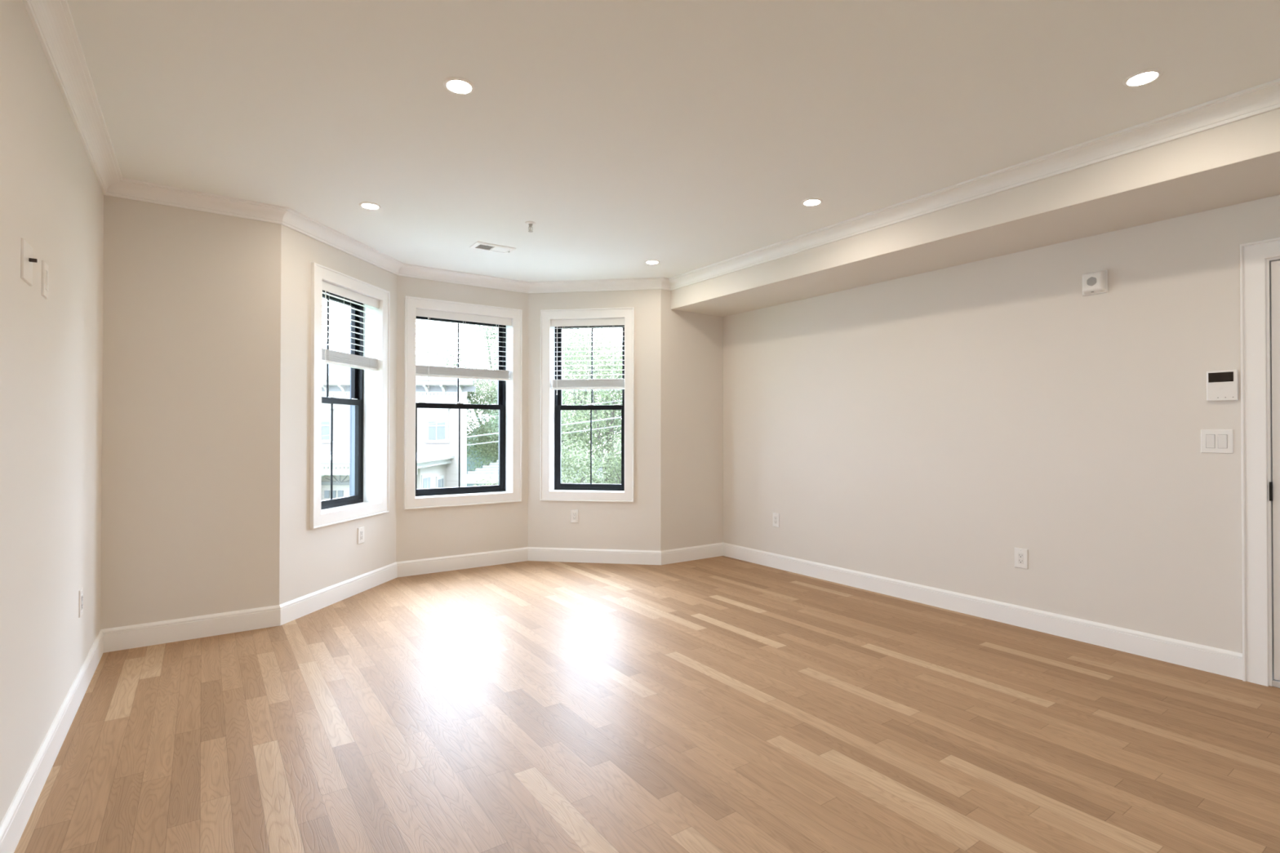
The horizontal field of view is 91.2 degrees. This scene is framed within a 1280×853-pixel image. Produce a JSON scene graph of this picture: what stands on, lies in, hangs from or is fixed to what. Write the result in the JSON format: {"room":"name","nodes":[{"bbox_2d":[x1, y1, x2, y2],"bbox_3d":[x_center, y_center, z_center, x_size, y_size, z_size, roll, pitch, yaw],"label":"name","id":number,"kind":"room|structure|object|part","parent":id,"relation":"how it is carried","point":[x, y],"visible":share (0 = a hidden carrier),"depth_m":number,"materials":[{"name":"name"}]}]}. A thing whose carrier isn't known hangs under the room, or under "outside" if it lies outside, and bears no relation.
{"room":"empty living room","nodes":[
{"label":"empty living room","id":0,"kind":"room"},
{"bbox_2d":[0,0,103,824],"bbox_3d":[-1.017,-0.083,0.458,0.240,2.840,7.594,0,-1,-35],"label":"wall","id":1,"kind":"structure","parent":0,"point":[51,195],"depth_m":2.16,"materials":[{"name":"white paint"}]},
{"bbox_2d":[20,237,37,286],"bbox_3d":[-1.898,-0.509,1.954,0.024,0.123,0.131,0,-1,-35],"label":"wall plate","id":2,"kind":"object","parent":1,"relation":"attached to","point":[26,272],"visible":1,"depth_m":1.94,"materials":[{"name":"white plastic"}]},
{"bbox_2d":[41,260,48,298],"bbox_3d":[-2.060,-0.508,2.172,0.007,0.121,0.079,0,-1,-35],"label":"blank wall plate","id":3,"kind":"object","parent":1,"relation":"attached to","point":[44,266],"visible":1,"depth_m":2.16,"materials":[{"name":"white plastic"}]},
{"bbox_2d":[0,629,103,852],"bbox_3d":[-0.914,1.154,0.521,0.014,0.127,7.114,0,-1,-35],"label":"baseboard","id":4,"kind":"structure","parent":1,"relation":"attached to","point":[12,826],"depth_m":2.17,"materials":[{"name":"white paint"}]},
{"bbox_2d":[22,0,122,195],"bbox_3d":[-0.882,-1.339,0.561,0.088,0.086,7.114,0,-1,-35],"label":"trim","id":5,"kind":"structure","parent":1,"relation":"attached to","point":[52,21],"depth_m":2.41,"materials":[{"name":"white paint"}]},
{"bbox_2d":[78,586,83,617],"bbox_3d":[-2.544,0.800,2.853,0.008,0.123,0.078,0,-1,-35],"label":"wall outlet","id":6,"kind":"object","parent":1,"relation":"attached to","point":[81,591],"visible":1,"depth_m":2.84,"materials":[{"name":"white plastic"}]},
{"bbox_2d":[100,195,281,629],"bbox_3d":[-2.773,-0.059,3.716,1.092,2.840,0.240,0,-1,-35],"label":"wall","id":7,"kind":"structure","parent":0,"point":[190,481],"depth_m":3.66,"materials":[{"name":"white paint"}]},
{"bbox_2d":[101,604,280,653],"bbox_3d":[-2.600,1.177,3.673,0.858,0.127,0.014,0,-1,-35],"label":"baseboard","id":8,"kind":"structure","parent":7,"relation":"attached to","point":[123,637],"depth_m":3.65,"materials":[{"name":"white paint"}]},
{"bbox_2d":[106,177,289,224],"bbox_3d":[-2.564,-1.316,3.671,0.888,0.086,0.088,0,-1,-35],"label":"trim","id":9,"kind":"structure","parent":7,"relation":"attached to","point":[127,188],"depth_m":3.66,"materials":[{"name":"white paint"}]},
{"bbox_2d":[279,224,397,604],"bbox_3d":[-2.251,-0.051,4.645,0.240,2.840,1.409,0,0,10],"label":"wall","id":10,"kind":"structure","parent":0,"point":[311,561],"depth_m":4.16,"materials":[{"name":"white paint"}]},
{"bbox_2d":[280,562,397,625],"bbox_3d":[-2.136,1.185,4.561,0.014,0.127,1.315,0,0,10],"label":"baseboard","id":11,"kind":"structure","parent":10,"relation":"attached to","point":[295,609],"depth_m":4.43,"materials":[{"name":"white paint"}]},
{"bbox_2d":[282,208,404,275],"bbox_3d":[-2.100,-1.309,4.559,0.088,0.086,1.346,0,0,10],"label":"trim","id":12,"kind":"structure","parent":10,"relation":"attached to","point":[292,219],"depth_m":4.43,"materials":[{"name":"white paint"}]},
{"bbox_2d":[310,262,390,528],"bbox_3d":[-2.251,-0.204,4.662,0.295,1.787,0.892,0,0,10],"label":"window","id":13,"kind":"structure","parent":10,"relation":"in","point":[369,401],"depth_m":4.98,"materials":[{"name":"white paint"}]},
{"bbox_3d":[-2.331,-0.581,4.679,0.035,0.817,0.675,0,0,10],"label":"sash","id":14,"kind":"part","parent":13,"relation":"part of","materials":[{"name":"black"}]},
{"bbox_3d":[-2.295,0.183,4.666,0.035,0.795,0.675,0,0,10],"label":"sash","id":15,"kind":"part","parent":13,"relation":"part of","materials":[{"name":"black"}]},
{"bbox_3d":[-2.317,-0.204,4.673,0.089,1.610,0.715,0,0,10],"label":"frame","id":16,"kind":"part","parent":13,"relation":"part of","materials":[{"name":"black"}]},
{"bbox_2d":[321,280,379,375],"bbox_3d":[-2.164,-0.680,4.650,0.077,0.657,0.711,0,0,10],"label":"blind","id":17,"kind":"object","parent":13,"relation":"attached to","point":[328,357],"visible":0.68,"depth_m":4.63,"materials":[{"name":"white plastic"}]},
{"bbox_3d":[-2.174,-0.709,4.652,0.057,0.520,0.002,0,0,10],"label":"ladder cord","id":18,"kind":"part","parent":17,"relation":"part of","materials":[{"name":"white fabric"}]},
{"bbox_3d":[-2.174,-0.455,4.650,0.052,0.018,0.699,0,0,10],"label":"rail","id":19,"kind":"part","parent":17,"relation":"part of","materials":[{"name":"white plastic"}]},
{"bbox_2d":[357,526,364,544],"bbox_3d":[-2.108,0.823,4.739,0.008,0.123,0.078,0,0,10],"label":"wall outlet","id":20,"kind":"object","parent":10,"relation":"attached to","point":[360,530],"visible":1,"depth_m":4.73,"materials":[{"name":"white plastic"}]},
{"bbox_2d":[360,530,363,540],"bbox_3d":[-2.106,0.823,4.738,0.003,0.067,0.033,0,0,10],"label":"receptacle","id":21,"kind":"object","parent":20,"relation":"attached to","point":[361,531],"depth_m":4.74,"materials":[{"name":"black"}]},
{"bbox_2d":[395,275,528,561],"bbox_3d":[-1.610,-0.043,5.657,1.384,2.840,0.240,0,-1,-35],"label":"wall","id":22,"kind":"structure","parent":0,"point":[440,531],"depth_m":5.50,"materials":[{"name":"white paint"}]},
{"bbox_2d":[395,546,528,577],"bbox_3d":[-1.536,1.193,5.544,1.189,0.127,0.014,0,-1,-35],"label":"baseboard","id":23,"kind":"structure","parent":22,"relation":"attached to","point":[433,565],"depth_m":5.51,"materials":[{"name":"white paint"}]},
{"bbox_2d":[404,295,522,509],"bbox_3d":[-1.615,-0.197,5.658,1.053,1.789,0.295,0,-1,-35],"label":"window","id":24,"kind":"structure","parent":22,"relation":"in","point":[508,488],"depth_m":5.69,"materials":[{"name":"white paint"}]},
{"bbox_3d":[-1.661,-0.573,5.728,0.836,0.819,0.035,0,-1,-35],"label":"sash","id":25,"kind":"part","parent":24,"relation":"part of","materials":[{"name":"black"}]},
{"bbox_3d":[-1.641,0.192,5.692,0.836,0.795,0.035,0,-1,-35],"label":"sash","id":26,"kind":"part","parent":24,"relation":"part of","materials":[{"name":"black"}]},
{"bbox_3d":[-1.654,-0.197,5.713,0.876,1.612,0.089,0,-1,-35],"label":"frame","id":27,"kind":"part","parent":24,"relation":"part of","materials":[{"name":"black"}]},
{"bbox_2d":[415,308,511,387],"bbox_3d":[-1.564,-0.665,5.590,0.872,0.674,0.077,0,-1,-35],"label":"blind","id":28,"kind":"object","parent":24,"relation":"attached to","point":[428,371],"visible":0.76,"depth_m":5.56,"materials":[{"name":"white plastic"}]},
{"bbox_3d":[-1.825,-0.700,5.420,0.002,0.531,0.057,0,-1,-35],"label":"ladder cord","id":29,"kind":"part","parent":28,"relation":"part of","materials":[{"name":"white fabric"}]},
{"bbox_3d":[-1.570,-0.438,5.596,0.860,0.018,0.052,0,-1,-35],"label":"rail","id":30,"kind":"part","parent":28,"relation":"part of","materials":[{"name":"white plastic"}]},
{"bbox_3d":[-1.570,-0.698,5.598,0.002,0.531,0.057,0,-1,-35],"label":"ladder cord","id":31,"kind":"part","parent":28,"relation":"part of","materials":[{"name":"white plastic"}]},
{"bbox_2d":[397,263,528,293],"bbox_3d":[-1.513,-1.301,5.534,1.189,0.086,0.088,0,-1,-35],"label":"trim","id":32,"kind":"structure","parent":22,"relation":"attached to","point":[406,270],"depth_m":5.51,"materials":[{"name":"white paint"}]},
{"bbox_2d":[528,288,661,551],"bbox_3d":[-0.461,-0.040,5.933,1.350,2.840,0.240,0,0,8],"label":"wall","id":33,"kind":"structure","parent":0,"point":[636,525],"depth_m":5.77,"materials":[{"name":"white paint"}]},
{"bbox_2d":[570,509,578,523],"bbox_3d":[-0.608,0.833,5.823,0.078,0.123,0.008,0,0,9],"label":"wall outlet","id":34,"kind":"object","parent":33,"relation":"attached to","point":[574,513],"visible":1,"depth_m":5.82,"materials":[{"name":"white plastic"}]},
{"bbox_2d":[573,512,576,519],"bbox_3d":[-0.609,0.833,5.821,0.033,0.067,0.003,0,0,8],"label":"receptacle","id":35,"kind":"object","parent":34,"relation":"attached to","point":[574,513],"depth_m":5.82,"materials":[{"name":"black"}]},
{"bbox_2d":[540,306,634,502],"bbox_3d":[-0.473,-0.198,5.939,0.885,1.784,0.295,0,0,8],"label":"window","id":36,"kind":"structure","parent":33,"relation":"in","point":[552,488],"depth_m":5.86,"materials":[{"name":"white paint"}]},
{"bbox_2d":[551,318,624,395],"bbox_3d":[-0.485,-0.648,5.856,0.704,0.706,0.077,0,0,8],"label":"blind","id":37,"kind":"object","parent":36,"relation":"attached to","point":[585,384],"visible":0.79,"depth_m":5.84,"materials":[{"name":"white plastic"}]},
{"bbox_3d":[-0.719,-0.657,5.901,0.002,0.611,0.057,0,0,9],"label":"ladder cord","id":38,"kind":"part","parent":37,"relation":"part of","materials":[{"name":"white fabric"}]},
{"bbox_3d":[-0.484,-0.357,5.864,0.692,0.018,0.052,0,0,8],"label":"rail","id":39,"kind":"part","parent":37,"relation":"part of","materials":[{"name":"white plastic"}]},
{"bbox_3d":[-0.484,-0.657,5.866,0.002,0.611,0.057,0,0,9],"label":"ladder cord","id":40,"kind":"part","parent":37,"relation":"part of","materials":[{"name":"white fabric"}]},
{"bbox_3d":[-0.249,-0.657,5.831,0.002,0.611,0.057,0,0,9],"label":"ladder cord","id":41,"kind":"part","parent":37,"relation":"part of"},
{"bbox_3d":[-0.463,-0.198,6.006,0.708,1.607,0.089,0,0,8],"label":"frame","id":42,"kind":"part","parent":36,"relation":"part of","materials":[{"name":"black"}]},
{"bbox_3d":[-0.467,0.192,5.980,0.668,0.788,0.035,0,0,8],"label":"sash","id":43,"kind":"part","parent":36,"relation":"part of","materials":[{"name":"black"}]},
{"bbox_3d":[-0.461,-0.571,6.023,0.668,0.821,0.035,0,0,8],"label":"sash","id":44,"kind":"part","parent":36,"relation":"part of","materials":[{"name":"black"}]},
{"bbox_2d":[528,546,661,564],"bbox_3d":[-0.431,1.196,5.790,1.261,0.127,0.014,0,0,8],"label":"baseboard","id":45,"kind":"structure","parent":33,"relation":"attached to","point":[535,553],"depth_m":5.78,"materials":[{"name":"white paint"}]},
{"bbox_2d":[528,277,663,293],"bbox_3d":[-0.419,-1.298,5.772,1.290,0.086,0.088,0,0,8],"label":"trim","id":46,"kind":"structure","parent":33,"relation":"attached to","point":[646,283],"depth_m":5.78,"materials":[{"name":"white paint"}]},
{"bbox_2d":[13,555,1279,852],"bbox_3d":[0.719,1.282,2.224,4.643,0.100,8.040,0,-1,-35],"label":"floor","id":47,"kind":"structure","parent":0,"point":[721,704],"depth_m":2.50,"materials":[{"name":"brown wood"}]},
{"bbox_2d":[66,0,1279,282],"bbox_3d":[0.721,-1.418,2.245,4.643,0.100,8.040,0,-1,-35],"label":"ceiling","id":48,"kind":"structure","parent":0,"point":[685,135],"depth_m":2.61,"materials":[{"name":"white paint"}]},
{"bbox_2d":[359,201,381,209],"bbox_3d":[-1.658,-1.354,3.850,0.124,0.006,0.124,0,-1,-35],"label":"recessed light","id":49,"kind":"object","parent":48,"relation":"in","point":[371,206],"visible":1,"depth_m":3.84,"materials":[{"name":"white paint"}]},
{"bbox_2d":[443,76,475,94],"bbox_3d":[-0.725,-1.364,2.513,0.124,0.006,0.124,0,-1,-35],"label":"recessed light","id":50,"kind":"object","parent":48,"relation":"in","point":[457,85],"visible":1,"depth_m":2.50,"materials":[{"name":"white paint"}]},
{"bbox_2d":[469,241,515,253],"bbox_3d":[-1.110,-1.342,4.726,0.302,0.016,0.174,0,-1,-35],"label":"ceiling vent","id":51,"kind":"object","parent":48,"relation":"in","point":[477,245],"visible":1,"depth_m":4.71,"materials":[{"name":"white metal"}]},
{"bbox_2d":[524,221,536,232],"bbox_3d":[-0.728,-1.325,4.170,0.072,0.057,0.072,0,-1,-35],"label":"sprinkler","id":52,"kind":"object","parent":48,"relation":"attached to","point":[530,224],"visible":1,"depth_m":4.16,"materials":[{"name":"white paint"}]},
{"bbox_2d":[644,259,659,264],"bbox_3d":[0.101,-1.343,5.123,0.124,0.006,0.124,0,-1,-35],"label":"recessed light","id":53,"kind":"object","parent":48,"relation":"in","point":[651,261],"visible":1,"depth_m":5.12,"materials":[{"name":"white paint"}]},
{"bbox_2d":[801,198,822,205],"bbox_3d":[1.038,-1.353,3.781,0.124,0.006,0.124,0,-1,-35],"label":"recessed light","id":54,"kind":"object","parent":48,"relation":"in","point":[810,202],"visible":1,"depth_m":3.77,"materials":[{"name":"white paint"}]},
{"bbox_2d":[1122,68,1163,86],"bbox_3d":[1.966,-1.362,2.452,0.124,0.006,0.124,0,-1,-35],"label":"recessed light","id":55,"kind":"object","parent":48,"relation":"in","point":[1147,76],"visible":1,"depth_m":2.45,"materials":[{"name":"white paint"}]},
{"bbox_2d":[660,288,723,551],"bbox_3d":[0.532,-0.038,6.101,1.004,2.840,0.240,0,-1,-35],"label":"wall","id":56,"kind":"structure","parent":0,"point":[691,344],"depth_m":5.92,"materials":[{"name":"white paint"}]},
{"bbox_2d":[661,277,670,290],"bbox_3d":[0.248,-1.298,5.712,0.149,0.086,0.088,0,-1,-35],"label":"trim","id":57,"kind":"structure","parent":56,"relation":"attached to","point":[665,285],"depth_m":5.72,"materials":[{"name":"white paint"}]},
{"bbox_2d":[661,542,723,564],"bbox_3d":[0.503,1.198,5.917,0.770,0.127,0.014,0,-1,-35],"label":"baseboard","id":58,"kind":"structure","parent":56,"relation":"attached to","point":[700,552],"depth_m":5.90,"materials":[{"name":"white paint"}]},
{"bbox_2d":[669,78,1279,290],"bbox_3d":[2.302,-1.319,2.823,0.088,0.086,7.178,0,-1,-35],"label":"trim","id":59,"kind":"structure","parent":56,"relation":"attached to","point":[1263,98],"depth_m":3.23,"materials":[{"name":"white paint"}]},
{"bbox_2d":[671,108,1279,316],"bbox_3d":[2.605,-1.230,3.033,0.650,0.260,7.178,0,-1,-35],"label":"beam","id":60,"kind":"structure","parent":0,"point":[1238,162],"depth_m":3.39,"materials":[{"name":"white paint"}]},
{"bbox_2d":[723,195,1279,653],"bbox_3d":[2.968,-0.058,3.279,0.240,2.840,7.658,0,-1,-35],"label":"wall","id":61,"kind":"structure","parent":0,"point":[926,428],"depth_m":3.90,"materials":[{"name":"white paint"}]},
{"bbox_2d":[773,512,779,527],"bbox_3d":[1.209,0.831,5.575,0.008,0.123,0.078,0,-1,-35],"label":"wall outlet","id":62,"kind":"object","parent":61,"relation":"attached to","point":[775,516],"visible":1,"depth_m":5.57,"materials":[{"name":"white plastic"}]},
{"bbox_2d":[773,515,777,524],"bbox_3d":[1.207,0.831,5.573,0.003,0.067,0.033,0,-1,-35],"label":"receptacle","id":63,"kind":"object","parent":62,"relation":"attached to","point":[775,517],"depth_m":5.57,"materials":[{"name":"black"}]},
{"bbox_2d":[723,542,1242,679],"bbox_3d":[1.881,1.188,4.603,0.014,0.127,3.746,0,-1,-35],"label":"baseboard","id":64,"kind":"structure","parent":61,"relation":"attached to","point":[1226,663],"depth_m":3.88,"materials":[{"name":"white paint"}]},
{"bbox_2d":[1014,547,1027,568],"bbox_3d":[2.374,0.822,3.905,0.008,0.123,0.078,0,-1,-35],"label":"wall outlet","id":65,"kind":"object","parent":61,"relation":"attached to","point":[1020,554],"visible":1,"depth_m":3.90,"materials":[{"name":"white plastic"}]},
{"bbox_2d":[1017,552,1023,564],"bbox_3d":[2.372,0.822,3.904,0.003,0.067,0.033,0,-1,-35],"label":"receptacle","id":66,"kind":"object","parent":65,"relation":"attached to","point":[1020,555],"depth_m":3.90,"materials":[{"name":"white plastic"}]},
{"bbox_2d":[1082,269,1107,296],"bbox_3d":[2.588,-0.821,3.578,0.049,0.130,0.124,0,-1,-35],"label":"fire alarm","id":67,"kind":"object","parent":61,"relation":"attached to","point":[1094,282],"visible":1,"depth_m":3.56,"materials":[{"name":"white plastic"}]},
{"bbox_2d":[1086,276,1097,285],"bbox_3d":[2.569,-0.825,3.564,0.002,0.052,0.052,0,-1,-35],"label":"grille","id":68,"kind":"object","parent":67,"relation":"attached to","point":[1091,281],"depth_m":3.56,"materials":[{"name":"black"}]},
{"bbox_2d":[1200,429,1233,453],"bbox_3d":[2.902,0.075,3.154,0.010,0.120,0.123,0,-1,-35],"label":"light switch","id":69,"kind":"object","parent":61,"relation":"attached to","point":[1212,441],"visible":1,"depth_m":3.15,"materials":[{"name":"white plastic"}]},
{"bbox_2d":[1206,369,1238,400],"bbox_3d":[2.911,-0.204,3.134,0.022,0.151,0.116,0,-1,-35],"label":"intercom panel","id":70,"kind":"object","parent":61,"relation":"attached to","point":[1221,385],"visible":1,"depth_m":3.12,"materials":[{"name":"white plastic"}]},
{"bbox_2d":[1240,237,1279,688],"bbox_3d":[3.347,0.171,2.670,0.274,2.134,1.115,0,-1,-35],"label":"door frame","id":71,"kind":"structure","parent":61,"relation":"in","point":[1260,260],"depth_m":3.01,"materials":[{"name":"white paint"}]},
{"bbox_3d":[-0.004,5.195,14.160,99.198,0.460,69.836,0,-1,-35],"label":"sidewalk","id":72,"kind":"object","parent":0,"visible":0},
{"bbox_3d":[-10.502,1.915,13.985,1.800,6.800,0.300,0,0,0],"label":"utility pole","id":73,"kind":"object","parent":72,"relation":"on","visible":0},
{"bbox_2d":[321,416,621,455],"bbox_3d":[-4.050,0.211,13.839,12.904,1.642,0.034,0,0,0],"label":"overhead cable","id":74,"kind":"object","parent":73,"relation":"attached to","point":[620,416],"visible":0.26,"depth_m":13.83,"materials":[{"name":"grey plastic"}]},
{"bbox_2d":[321,425,621,462],"bbox_3d":[-4.050,0.390,13.837,12.903,1.594,0.024,0,0,0],"label":"overhead cable","id":75,"kind":"object","parent":73,"relation":"attached to","point":[618,425],"visible":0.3,"depth_m":13.83,"materials":[{"name":"grey plastic"}]},
{"bbox_2d":[323,400,622,435],"bbox_3d":[-4.050,-0.179,13.842,12.902,1.536,0.016,0,0,0],"label":"overhead cable","id":76,"kind":"object","parent":73,"relation":"attached to","point":[621,400],"visible":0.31,"depth_m":13.83,"materials":[{"name":"grey plastic"}]},
{"label":"outside","id":77,"kind":"structure","parent":0,"visible":0},
{"bbox_3d":[-0.004,5.439,34.958,161.361,0.500,158.885,0,-1,-35],"label":"lawn","id":78,"kind":"structure","parent":77,"visible":0},
{"bbox_2d":[320,342,475,500],"bbox_3d":[-14.475,0.379,30.598,14.551,9.527,14.300,0,0,0],"label":"house","id":79,"kind":"structure","parent":78,"relation":"on","point":[437,468],"depth_m":27.94,"materials":[{"name":"beige"}]},
{"bbox_3d":[-14.200,-0.019,27.928,0.740,1.220,0.025,0,0,0],"label":"pane","id":80,"kind":"part","parent":79,"relation":"part of","materials":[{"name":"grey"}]},
{"bbox_3d":[-12.266,2.655,24.565,0.195,0.292,0.050,0,0,0],"label":"entry pane","id":81,"kind":"part","parent":79,"relation":"part of","materials":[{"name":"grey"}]},
{"bbox_2d":[321,406,335,408],"bbox_3d":[-14.199,-0.839,27.922,1.180,0.100,0.150,0,0,0],"label":"hood","id":82,"kind":"object","parent":79,"relation":"attached to","point":[322,407],"depth_m":27.84,"materials":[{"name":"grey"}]},
{"bbox_3d":[-12.023,2.655,24.565,0.195,0.292,0.050,0,0,0],"label":"entry pane","id":83,"kind":"part","parent":79,"relation":"part of","materials":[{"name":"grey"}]},
{"bbox_3d":[-13.575,-1.681,27.964,0.565,0.237,0.040,0,0,0],"label":"frieze panel","id":84,"kind":"part","parent":79,"relation":"part of","materials":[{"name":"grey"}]},
{"bbox_3d":[-11.731,2.655,24.565,0.195,0.292,0.050,0,0,0],"label":"entry pane","id":85,"kind":"part","parent":79,"relation":"part of","materials":[{"name":"grey"}]},
{"bbox_3d":[-12.830,-1.680,27.964,0.565,0.237,0.040,0,0,0],"label":"frieze panel","id":86,"kind":"part","parent":79,"relation":"part of","materials":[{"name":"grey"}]},
{"bbox_3d":[-11.826,1.457,25.789,6.750,0.140,4.400,0,0,0],"label":"porch cornice","id":87,"kind":"part","parent":79,"relation":"part of","materials":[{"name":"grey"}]},
{"bbox_3d":[-9.850,-1.678,27.964,0.565,0.237,0.040,0,0,0],"label":"frieze panel","id":88,"kind":"part","parent":79,"relation":"part of","materials":[{"name":"grey"}]},
{"bbox_3d":[-8.599,2.285,25.283,0.025,0.440,0.800,0,0,0],"label":"pane","id":89,"kind":"part","parent":79,"relation":"part of","materials":[{"name":"grey"}]},
{"bbox_3d":[-9.105,-1.677,27.964,0.565,0.237,0.040,0,0,0],"label":"frieze panel","id":90,"kind":"part","parent":79,"relation":"part of","materials":[{"name":"grey"}]},
{"bbox_3d":[-9.060,0.686,27.921,1.140,0.080,0.130,0,0,0],"label":"sill","id":91,"kind":"part","parent":79,"relation":"part of","materials":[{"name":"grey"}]},
{"bbox_3d":[-9.060,-0.014,27.928,0.740,1.220,0.025,0,0,0],"label":"pane","id":92,"kind":"part","parent":79,"relation":"part of","materials":[{"name":"grey"}]},
{"bbox_3d":[-8.599,2.454,27.032,0.025,0.370,0.700,0,0,0],"label":"pane","id":93,"kind":"part","parent":79,"relation":"part of","materials":[{"name":"grey glass"}]},
{"bbox_3d":[-8.360,-1.677,27.964,0.565,0.237,0.040,0,0,0],"label":"frieze panel","id":94,"kind":"part","parent":79,"relation":"part of","materials":[{"name":"grey"}]},
{"bbox_3d":[-7.615,-1.676,27.964,0.565,0.237,0.040,0,0,0],"label":"frieze panel","id":95,"kind":"part","parent":79,"relation":"part of","materials":[{"name":"grey"}]},
{"bbox_2d":[466,426,493,486],"bbox_3d":[-11.057,2.490,48.982,5.800,5.600,6.800,0,0,0],"label":"house","id":96,"kind":"structure","parent":78,"relation":"on","point":[469,458],"depth_m":45.97,"materials":[{"name":"grey"}]},
{"bbox_2d":[419,324,572,484],"bbox_3d":[-9.708,-1.413,41.996,10.762,13.855,8.759,0,-1,-44],"label":"leafy tree","id":97,"kind":"object","parent":78,"relation":"on","point":[489,338],"visible":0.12,"depth_m":41.16,"materials":[{"name":"green plant"}]},
{"bbox_2d":[466,379,573,485],"bbox_3d":[-6.825,1.184,33.096,6.130,8.361,6.248,0,-1,-42],"label":"leafy tree","id":98,"kind":"object","parent":78,"relation":"on","point":[495,445],"visible":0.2,"depth_m":32.68,"materials":[{"name":"green plant"}]},
{"bbox_2d":[466,328,613,455],"bbox_3d":[-5.532,-0.455,37.882,8.712,11.882,8.879,0,-1,41],"label":"leafy tree","id":99,"kind":"object","parent":78,"relation":"on","point":[486,364],"visible":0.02,"depth_m":36.91,"materials":[{"name":"green plant"}]},
{"bbox_2d":[462,457,620,486],"bbox_3d":[-3.284,3.244,26.305,7.400,3.747,3.340,0,0,0],"label":"roof","id":100,"kind":"structure","parent":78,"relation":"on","point":[471,477],"depth_m":24.68,"materials":[{"name":"grey"}]},
{"bbox_2d":[473,431,621,485],"bbox_3d":[-2.202,2.665,15.687,4.084,5.095,3.657,0,0,19],"label":"leafy tree","id":101,"kind":"object","parent":78,"relation":"on","point":[566,465],"visible":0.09,"depth_m":15.38,"materials":[{"name":"green plant"}]},
{"bbox_2d":[484,328,622,465],"bbox_3d":[-2.767,0.208,28.139,7.972,10.263,6.488,0,0,25],"label":"leafy tree","id":102,"kind":"object","parent":78,"relation":"on","point":[570,335],"visible":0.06,"depth_m":27.36,"materials":[{"name":"green plant"}]},
{"bbox_2d":[561,328,622,484],"bbox_3d":[-0.903,0.881,20.628,6.453,8.801,6.577,0,0,-7],"label":"leafy tree","id":103,"kind":"object","parent":78,"relation":"on","point":[584,437],"visible":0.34,"depth_m":20.03,"materials":[{"name":"green plant"}]},
{"bbox_2d":[583,431,621,484],"bbox_3d":[0.250,2.562,16.278,4.274,5.332,3.827,0,-1,44],"label":"leafy tree","id":104,"kind":"object","parent":78,"relation":"on","point":[615,446],"visible":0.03,"depth_m":16.41,"materials":[{"name":"green plant"}]},
{"bbox_2d":[604,340,622,469],"bbox_3d":[1.849,-0.041,27.346,8.370,10.776,6.813,0,-1,33],"label":"leafy tree","id":105,"kind":"object","parent":78,"relation":"on","point":[621,340],"visible":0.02,"depth_m":26.82,"materials":[{"name":"green plant"}]}
]}

